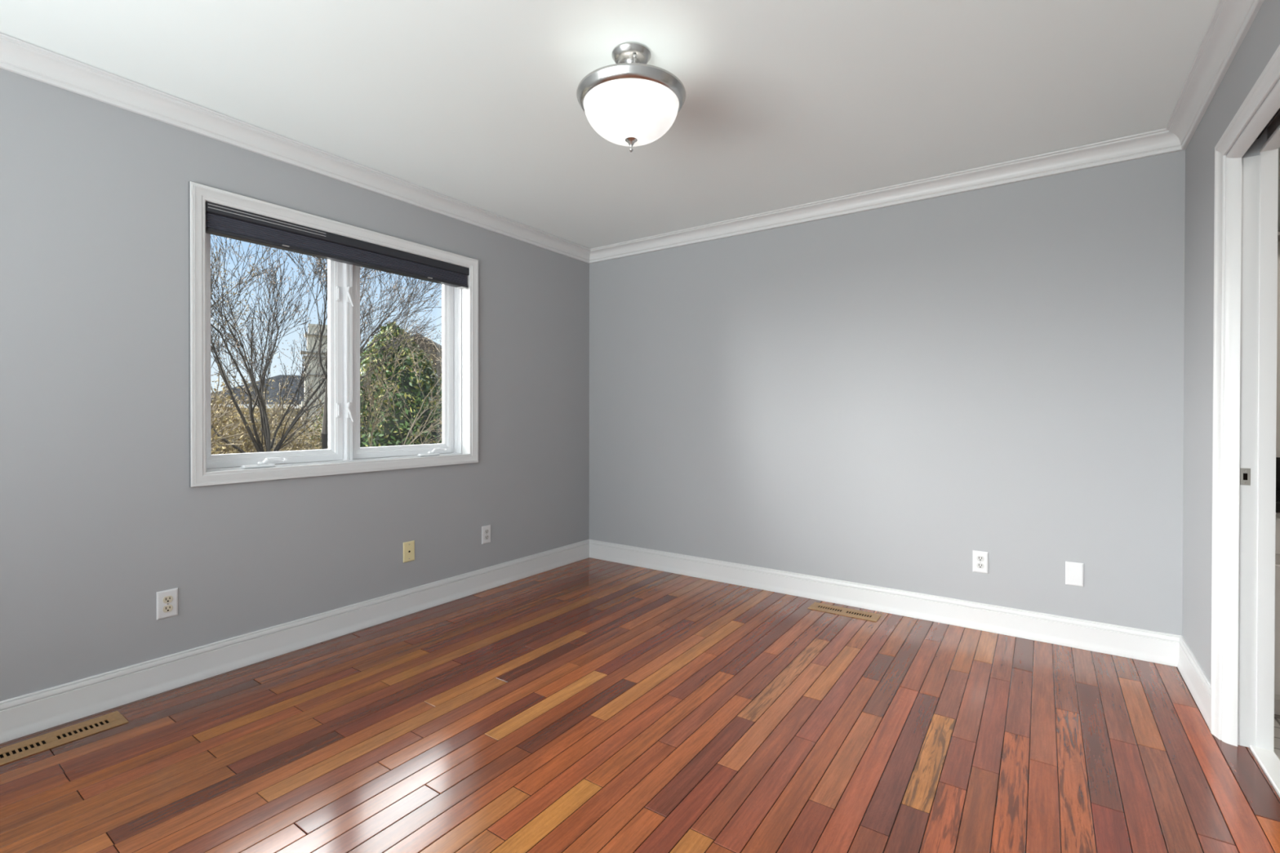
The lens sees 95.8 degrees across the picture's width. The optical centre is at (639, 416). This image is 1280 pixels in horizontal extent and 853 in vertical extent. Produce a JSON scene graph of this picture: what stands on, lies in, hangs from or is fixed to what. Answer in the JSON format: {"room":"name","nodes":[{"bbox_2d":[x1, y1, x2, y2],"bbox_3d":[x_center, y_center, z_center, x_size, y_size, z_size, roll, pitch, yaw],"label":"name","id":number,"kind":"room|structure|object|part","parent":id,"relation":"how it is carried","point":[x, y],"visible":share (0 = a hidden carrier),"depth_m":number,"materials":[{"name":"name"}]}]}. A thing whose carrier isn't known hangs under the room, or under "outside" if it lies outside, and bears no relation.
{"room":"empty bedroom","nodes":[
{"label":"empty bedroom","id":0,"kind":"room"},
{"bbox_2d":[0,67,589,701],"bbox_3d":[-1.950,-0.091,2.733,0.220,2.500,5.450,0,0,35],"label":"wall","id":1,"kind":"structure","parent":0,"point":[100,515],"depth_m":2.44,"materials":[{"name":"grey paint"}]},
{"bbox_2d":[156,587,177,620],"bbox_3d":[-2.008,0.796,2.457,0.009,0.118,0.074,0,0,35],"label":"wall outlet","id":2,"kind":"object","parent":1,"relation":"attached to","point":[166,600],"visible":1,"depth_m":2.45,"materials":[{"name":"white plastic"}]},
{"bbox_2d":[162,604,173,612],"bbox_3d":[-2.006,0.815,2.456,0.003,0.028,0.034,0,0,35],"label":"receptacle","id":3,"kind":"object","parent":2,"relation":"attached to","point":[166,608],"depth_m":2.45,"materials":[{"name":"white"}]},
{"bbox_2d":[162,595,173,603],"bbox_3d":[-2.006,0.776,2.455,0.003,0.028,0.034,0,0,35],"label":"receptacle","id":4,"kind":"object","parent":2,"relation":"attached to","point":[166,599],"depth_m":2.45,"materials":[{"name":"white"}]},
{"bbox_2d":[0,539,589,743],"bbox_3d":[-1.854,1.087,2.671,0.019,0.144,5.050,0,0,35],"label":"baseboard","id":5,"kind":"structure","parent":1,"relation":"attached to","point":[21,716],"depth_m":2.67,"materials":[{"name":"white paint"}]},
{"bbox_2d":[0,32,590,263],"bbox_3d":[-1.827,-1.292,2.642,0.076,0.093,5.050,0,0,35],"label":"trim","id":6,"kind":"structure","parent":1,"relation":"attached to","point":[18,56],"depth_m":2.64,"materials":[{"name":"white paint"}]},
{"bbox_2d":[188,181,478,487],"bbox_3d":[-1.593,-0.361,3.209,0.220,1.329,1.561,0,0,35],"label":"window","id":7,"kind":"structure","parent":1,"relation":"in","point":[344,455],"depth_m":3.19,"materials":[{"name":"white paint"}]},
{"bbox_3d":[-1.865,-0.356,2.950,0.040,1.195,0.680,0,0,35],"label":"sash","id":8,"kind":"part","parent":7,"relation":"part of","materials":[{"name":"white plastic"}]},
{"bbox_3d":[-1.810,0.215,2.867,0.024,0.030,0.107,0,0,35],"label":"crank handle","id":9,"kind":"part","parent":7,"relation":"part of","materials":[{"name":"white plastic"}]},
{"bbox_3d":[-1.631,-0.358,3.237,0.126,1.234,1.465,0,0,35],"label":"frame","id":10,"kind":"part","parent":7,"relation":"part of","materials":[{"name":"white plastic"}]},
{"bbox_2d":[205,201,469,288],"bbox_3d":[-1.540,-0.896,3.175,0.066,0.134,1.435,0,0,35],"label":"window blind","id":11,"kind":"object","parent":7,"relation":"attached to","point":[221,220],"visible":0.93,"depth_m":3.00,"materials":[{"name":"grey fabric"}]},
{"bbox_3d":[-1.541,-0.841,3.174,0.053,0.016,1.423,0,0,35],"label":"rail","id":12,"kind":"part","parent":11,"relation":"part of","materials":[{"name":"grey"}]},
{"bbox_3d":[-1.612,-0.025,3.213,0.026,0.108,0.038,0,0,35],"label":"lock lever","id":13,"kind":"part","parent":7,"relation":"part of","materials":[{"name":"white plastic"}]},
{"bbox_3d":[-1.611,-0.668,3.209,0.026,0.108,0.038,0,0,35],"label":"lock lever","id":14,"kind":"part","parent":7,"relation":"part of","materials":[{"name":"white plastic"}]},
{"bbox_3d":[-1.446,-0.359,3.551,0.040,1.195,0.694,0,0,35],"label":"sash","id":15,"kind":"part","parent":7,"relation":"part of","materials":[{"name":"white plastic"}]},
{"bbox_3d":[-1.265,0.211,3.649,0.024,0.030,0.107,0,0,35],"label":"crank handle","id":16,"kind":"part","parent":7,"relation":"part of","materials":[{"name":"white plastic"}]},
{"bbox_2d":[403,540,414,562],"bbox_3d":[-1.356,0.791,3.394,0.008,0.118,0.074,0,0,35],"label":"cable plate","id":17,"kind":"object","parent":1,"relation":"attached to","point":[408,547],"visible":1,"depth_m":3.39,"materials":[{"name":"beige plastic"}]},
{"bbox_2d":[481,524,490,544],"bbox_3d":[-1.027,0.787,3.866,0.009,0.118,0.074,0,0,35],"label":"wall outlet","id":18,"kind":"object","parent":1,"relation":"attached to","point":[486,530],"visible":1,"depth_m":3.86,"materials":[{"name":"white plastic"}]},
{"bbox_2d":[0,0,1219,248],"bbox_3d":[0.856,-1.430,1.504,6.220,0.200,6.650,0,0,35],"label":"ceiling","id":19,"kind":"structure","parent":0,"point":[788,103],"depth_m":2.30,"materials":[{"name":"white paint"}]},
{"bbox_2d":[576,41,685,152],"bbox_3d":[-0.032,-1.154,2.127,0.401,0.360,0.401,0,0,22],"label":"ceiling lamp","id":20,"kind":"object","parent":19,"relation":"attached to","point":[631,102],"visible":1,"depth_m":2.02,"materials":[{"name":"white glass"}]},
{"bbox_3d":[-0.032,-1.094,2.127,0.349,0.150,0.349,0,0,35],"label":"lamp shade","id":21,"kind":"part","parent":20,"relation":"part of","materials":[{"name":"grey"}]},
{"bbox_3d":[-0.003,-1.241,2.021,0.017,0.130,0.154,0,0,-15],"label":"arm","id":22,"kind":"part","parent":20,"relation":"part of","materials":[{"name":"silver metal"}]},
{"bbox_2d":[0,557,1279,852],"bbox_3d":[-0.361,1.242,1.632,3.658,0.150,5.050,0,0,35],"label":"floor","id":23,"kind":"structure","parent":0,"point":[587,705],"depth_m":2.05,"materials":[{"name":"brown wood"}]},
{"bbox_2d":[0,711,128,765],"bbox_3d":[-2.113,1.161,2.075,0.140,0.003,0.395,0,0,35],"label":"floor vent","id":24,"kind":"object","parent":23,"relation":"in","point":[17,751],"visible":1,"depth_m":2.09,"materials":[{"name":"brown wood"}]},
{"bbox_2d":[807,602,881,622],"bbox_3d":[1.213,1.158,3.436,0.395,0.003,0.140,0,0,35],"label":"floor vent","id":25,"kind":"object","parent":23,"relation":"in","point":[874,617],"visible":1,"depth_m":3.43,"materials":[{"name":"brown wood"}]},
{"bbox_2d":[1249,745,1279,797],"bbox_3d":[1.938,1.169,1.680,0.060,0.016,0.846,0,0,35],"label":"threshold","id":26,"kind":"structure","parent":23,"relation":"on","point":[1268,761],"depth_m":1.93,"materials":[{"name":"white stone"}]},
{"bbox_2d":[589,150,1185,635],"bbox_3d":[1.163,-0.092,3.764,3.712,2.500,0.200,0,0,35],"label":"wall","id":27,"kind":"structure","parent":0,"point":[887,397],"depth_m":3.32,"materials":[{"name":"grey paint"}]},
{"bbox_2d":[589,539,1180,666],"bbox_3d":[1.050,1.086,3.714,3.592,0.144,0.019,0,0,35],"label":"baseboard","id":28,"kind":"structure","parent":27,"relation":"attached to","point":[1158,647],"depth_m":3.31,"materials":[{"name":"white paint"}]},
{"bbox_2d":[589,128,1185,263],"bbox_3d":[1.036,-1.294,3.678,3.592,0.093,0.076,0,0,35],"label":"trim","id":29,"kind":"structure","parent":27,"relation":"attached to","point":[1160,141],"depth_m":3.28,"materials":[{"name":"white paint"}]},
{"bbox_2d":[972,550,988,573],"bbox_3d":[1.859,0.793,3.156,0.074,0.118,0.009,0,0,35],"label":"wall outlet","id":30,"kind":"object","parent":27,"relation":"attached to","point":[980,559],"visible":1,"depth_m":3.15,"materials":[{"name":"white plastic"}]},
{"bbox_2d":[976,563,983,568],"bbox_3d":[1.857,0.813,3.154,0.034,0.028,0.003,0,0,35],"label":"receptacle","id":31,"kind":"object","parent":30,"relation":"attached to","point":[979,566],"depth_m":3.15,"materials":[{"name":"white plastic"}]},
{"bbox_2d":[977,555,983,561],"bbox_3d":[1.857,0.774,3.154,0.034,0.028,0.003,0,0,35],"label":"receptacle","id":32,"kind":"object","parent":30,"relation":"attached to","point":[980,558],"depth_m":3.15,"materials":[{"name":"white plastic"}]},
{"bbox_2d":[1065,561,1084,586],"bbox_3d":[2.196,0.795,2.922,0.074,0.118,0.007,0,0,35],"label":"blank plate","id":33,"kind":"object","parent":27,"relation":"attached to","point":[1073,571],"visible":1,"depth_m":2.92,"materials":[{"name":"white plastic"}]},
{"bbox_2d":[1182,0,1279,681],"bbox_3d":[1.112,-0.074,0.570,0.115,2.500,5.100,0,0,35],"label":"wall","id":34,"kind":"structure","parent":0,"point":[1261,41],"depth_m":2.36,"materials":[{"name":"grey paint"}]},
{"bbox_2d":[1177,635,1210,730],"bbox_3d":[2.323,1.095,2.420,0.019,0.144,0.689,0,0,35],"label":"baseboard","id":35,"kind":"structure","parent":34,"relation":"attached to","point":[1197,681],"depth_m":2.39,"materials":[{"name":"white paint"}]},
{"bbox_2d":[1166,0,1264,149],"bbox_3d":[1.049,-1.277,0.639,0.076,0.093,5.050,0,0,35],"label":"trim","id":36,"kind":"structure","parent":34,"relation":"attached to","point":[1232,20],"depth_m":2.10,"materials":[{"name":"white paint"}]},
{"bbox_2d":[1210,44,1279,751],"bbox_3d":[1.901,0.083,1.702,0.152,2.174,0.962,0,0,35],"label":"door frame","id":37,"kind":"structure","parent":34,"relation":"in","point":[1246,198],"depth_m":2.04,"materials":[{"name":"white paint"}]},
{"bbox_3d":[2.141,0.212,2.045,0.026,0.060,0.002,0,0,35],"label":"strike plate","id":38,"kind":"part","parent":37,"relation":"part of","materials":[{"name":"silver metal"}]},
{"bbox_2d":[1248,714,1279,791],"bbox_3d":[2.890,1.250,1.348,1.882,0.148,4.200,0,0,35],"label":"floor","id":39,"kind":"structure","parent":0,"point":[1277,717],"depth_m":2.13,"materials":[{"name":"tile"}]},
{"bbox_2d":[1274,512,1279,715],"bbox_3d":[3.045,0.770,2.121,1.215,0.800,0.581,0,0,35],"label":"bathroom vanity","id":40,"kind":"object","parent":39,"relation":"on","point":[1277,642],"visible":0.02,"depth_m":2.21,"materials":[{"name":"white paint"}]},
{"bbox_3d":[2.570,0.819,2.131,0.375,0.500,0.027,0,0,35],"label":"cabinet door","id":41,"kind":"part","parent":40,"relation":"part of","materials":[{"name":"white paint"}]},
{"bbox_3d":[2.573,0.459,2.133,0.375,0.140,0.019,0,0,35],"label":"drawer","id":42,"kind":"part","parent":40,"relation":"part of","materials":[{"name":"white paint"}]},
{"bbox_2d":[1275,457,1279,512],"bbox_3d":[3.055,0.276,2.117,1.258,0.183,0.578,0,0,35],"label":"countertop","id":43,"kind":"structure","parent":40,"relation":"on","point":[1277,459],"depth_m":2.58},
{"bbox_2d":[1275,240,1279,457],"bbox_3d":[2.936,-0.076,1.279,2.038,2.500,4.350,0,0,35],"label":"wall","id":44,"kind":"structure","parent":0,"point":[1277,421],"depth_m":2.60,"materials":[{"name":"grey paint"}]},
{"bbox_2d":[1277,146,1279,241],"bbox_3d":[3.159,-1.019,2.315,1.165,0.465,0.126,0,0,35],"label":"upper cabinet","id":45,"kind":"object","parent":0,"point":[1278,202],"visible":0.02,"depth_m":2.51,"materials":[{"name":"grey wood"}]},
{"label":"outside","id":46,"kind":"structure","parent":0,"visible":0},
{"label":"ground","id":47,"kind":"structure","parent":46,"visible":0},
{"bbox_2d":[210,242,282,381],"bbox_3d":[-7.108,0.456,8.091,4.173,7.775,3.164,0,0,35],"label":"bare tree","id":48,"kind":"object","parent":47,"relation":"on","point":[240,313],"visible":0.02,"depth_m":8.16,"materials":[{"name":"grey plant"}]},
{"bbox_2d":[210,361,284,454],"bbox_3d":[-6.351,1.759,7.021,4.366,5.149,4.464,0,0,44],"label":"tree","id":49,"kind":"object","parent":47,"relation":"on","point":[221,446],"visible":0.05,"depth_m":7.33,"materials":[{"name":"brown plant"}]},
{"bbox_2d":[210,362,302,454],"bbox_3d":[-7.715,1.522,9.320,3.902,5.595,4.784,0,0,35],"label":"tree","id":50,"kind":"object","parent":47,"relation":"on","point":[241,390],"visible":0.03,"depth_m":9.55,"materials":[{"name":"brown plant"}]},
{"bbox_2d":[210,374,304,451],"bbox_3d":[-14.748,1.251,23.696,6.200,5.950,5.460,0,0,-31],"label":"house","id":51,"kind":"structure","parent":47,"relation":"on","point":[276,383],"depth_m":22.06,"materials":[{"name":"stone"}]},
{"bbox_2d":[211,371,311,450],"bbox_3d":[-8.991,1.595,11.257,4.221,5.424,4.288,0,0,-45],"label":"tree","id":52,"kind":"object","parent":47,"relation":"on","point":[274,371],"visible":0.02,"depth_m":11.60,"materials":[{"name":"brown plant"}]},
{"bbox_2d":[210,396,323,454],"bbox_3d":[-6.568,1.803,8.379,4.186,5.046,4.891,0,0,35],"label":"tree","id":53,"kind":"object","parent":47,"relation":"on","point":[295,447],"visible":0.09,"depth_m":8.88,"materials":[{"name":"brown plant"}]},
{"bbox_2d":[210,374,328,453],"bbox_3d":[-6.897,1.720,9.934,4.409,5.194,3.939,0,0,-14],"label":"tree","id":54,"kind":"object","parent":47,"relation":"on","point":[278,415],"visible":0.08,"depth_m":10.09,"materials":[{"name":"brown plant"}]},
{"bbox_2d":[300,323,328,449],"bbox_3d":[-11.866,0.433,21.389,1.220,7.620,0.900,0,0,-31],"label":"chimney","id":55,"kind":"object","parent":47,"relation":"on","point":[313,372],"visible":0.26,"depth_m":20.96,"materials":[{"name":"stone"}]},
{"bbox_2d":[210,235,442,453],"bbox_3d":[-4.892,0.565,7.573,3.154,7.537,5.662,0,0,35],"label":"bare tree","id":56,"kind":"object","parent":47,"relation":"on","point":[265,431],"visible":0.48,"depth_m":7.50,"materials":[{"name":"brown plant"}]},
{"bbox_2d":[277,250,442,448],"bbox_3d":[-3.329,0.578,7.385,1.988,7.514,2.704,0,0,35],"label":"bare tree","id":57,"kind":"object","parent":47,"relation":"on","point":[325,419],"visible":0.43,"depth_m":7.20,"materials":[{"name":"brown plant"}]},
{"bbox_2d":[284,310,442,449],"bbox_3d":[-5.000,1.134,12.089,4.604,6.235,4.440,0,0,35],"label":"bush","id":58,"kind":"object","parent":47,"relation":"on","point":[411,388],"visible":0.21,"depth_m":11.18,"materials":[{"name":"green plant"}]},
{"bbox_2d":[410,333,442,391],"bbox_3d":[-10.121,0.054,29.949,9.485,8.288,6.728,0,0,-20],"label":"house","id":59,"kind":"structure","parent":47,"relation":"on","point":[437,364],"depth_m":27.74,"materials":[{"name":"stone"}]}
]}

